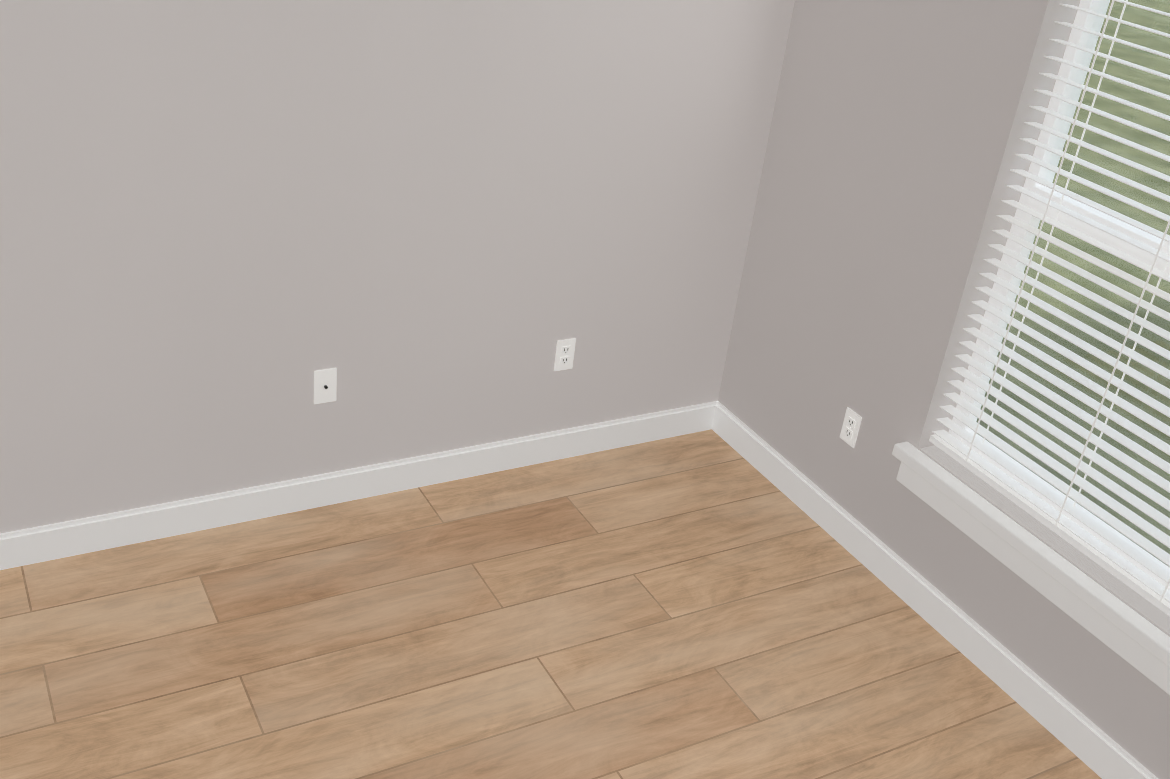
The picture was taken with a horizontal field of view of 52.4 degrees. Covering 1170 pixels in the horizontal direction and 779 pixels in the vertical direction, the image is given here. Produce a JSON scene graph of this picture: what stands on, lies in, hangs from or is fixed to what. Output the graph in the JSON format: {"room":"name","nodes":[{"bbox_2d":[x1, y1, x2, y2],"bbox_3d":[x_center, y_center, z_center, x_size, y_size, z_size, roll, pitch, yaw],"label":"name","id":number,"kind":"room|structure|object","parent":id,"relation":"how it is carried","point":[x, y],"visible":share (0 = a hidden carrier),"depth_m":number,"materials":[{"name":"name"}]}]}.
{"room":"empty room","nodes":[
{"label":"empty room","id":0,"kind":"room"},
{"bbox_2d":[0,0,794,532],"bbox_3d":[-1.236,-1.061,2.837,4.282,3.378,0.220,-10,33,-28],"label":"wall","id":1,"kind":"structure","parent":0,"point":[228,228],"depth_m":3.46,"materials":[{"name":"grey paint"}]},
{"bbox_2d":[314,368,336,403],"bbox_3d":[-0.794,-0.009,3.638,0.070,0.115,0.014,-10,33,-28],"label":"cable wall plate","id":2,"kind":"object","parent":1,"relation":"attached to","point":[325,382],"visible":1,"depth_m":3.64,"materials":[{"name":"white plastic"}]},
{"bbox_2d":[0,401,715,569],"bbox_3d":[-1.379,0.414,3.530,4.248,0.115,0.016,-10,33,-28],"label":"baseboard","id":3,"kind":"structure","parent":1,"relation":"attached to","point":[54,541],"depth_m":3.82,"materials":[{"name":"white wood"}]},
{"bbox_2d":[554,338,575,370],"bbox_3d":[-0.068,-0.117,4.040,0.070,0.115,0.008,-10,33,-28],"label":"electrical outlet","id":4,"kind":"object","parent":1,"relation":"attached to","point":[564,355],"visible":1,"depth_m":4.04,"materials":[{"name":"white plastic"}]},
{"bbox_2d":[0,429,1101,778],"bbox_3d":[-1.718,3.044,-1.035,10.394,0.120,9.381,-10,33,-28],"label":"floor","id":5,"kind":"structure","parent":0,"point":[710,603],"depth_m":3.34,"materials":[{"name":"brown wood"}]},
{"bbox_2d":[718,0,1169,778],"bbox_3d":[2.912,0.776,0.500,0.220,3.378,9.381,-10,33,-28],"label":"wall","id":6,"kind":"structure","parent":0,"point":[896,144],"depth_m":3.57,"materials":[{"name":"grey paint"}]},
{"bbox_2d":[840,407,861,447],"bbox_3d":[0.864,0.124,3.867,0.008,0.115,0.070,-10,33,-28],"label":"electrical outlet","id":7,"kind":"object","parent":6,"relation":"attached to","point":[850,427],"visible":1,"depth_m":3.86,"materials":[{"name":"white plastic"}]},
{"bbox_2d":[712,401,1157,778],"bbox_3d":[2.599,2.185,1.274,0.016,0.115,8.831,-10,33,-28],"label":"baseboard","id":8,"kind":"structure","parent":6,"relation":"attached to","point":[1098,751],"depth_m":3.61,"materials":[{"name":"white wood"}]},
{"bbox_2d":[892,442,1169,694],"bbox_3d":[1.270,0.467,3.290,0.170,0.130,1.092,-10,33,-28],"label":"window sill","id":9,"kind":"structure","parent":6,"relation":"attached to","point":[1133,638],"depth_m":3.23,"materials":[{"name":"white paint"}]},
{"bbox_2d":[948,0,1169,589],"bbox_3d":[1.510,-0.694,2.702,0.100,2.510,1.002,-10,33,-28],"label":"window","id":10,"kind":"structure","parent":6,"relation":"in","point":[1083,38],"depth_m":3.15,"materials":[{"name":"white plastic"}]},
{"bbox_2d":[929,0,1169,616],"bbox_3d":[1.437,-0.692,2.656,0.071,2.482,0.990,-10,33,-28],"label":"window blind","id":11,"kind":"object","parent":10,"relation":"attached to","point":[1150,589],"visible":1,"depth_m":3.11,"materials":[{"name":"white plastic"}]},
{"label":"outside","id":12,"kind":"structure","parent":0,"visible":0},
{"bbox_2d":[976,0,1169,566],"bbox_3d":[63.017,-15.767,48.694,154.506,0.200,210.000,-10,33,-28],"label":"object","id":13,"kind":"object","parent":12,"point":[1138,78],"depth_m":7.45,"materials":[{"name":"green plant"}]}
]}

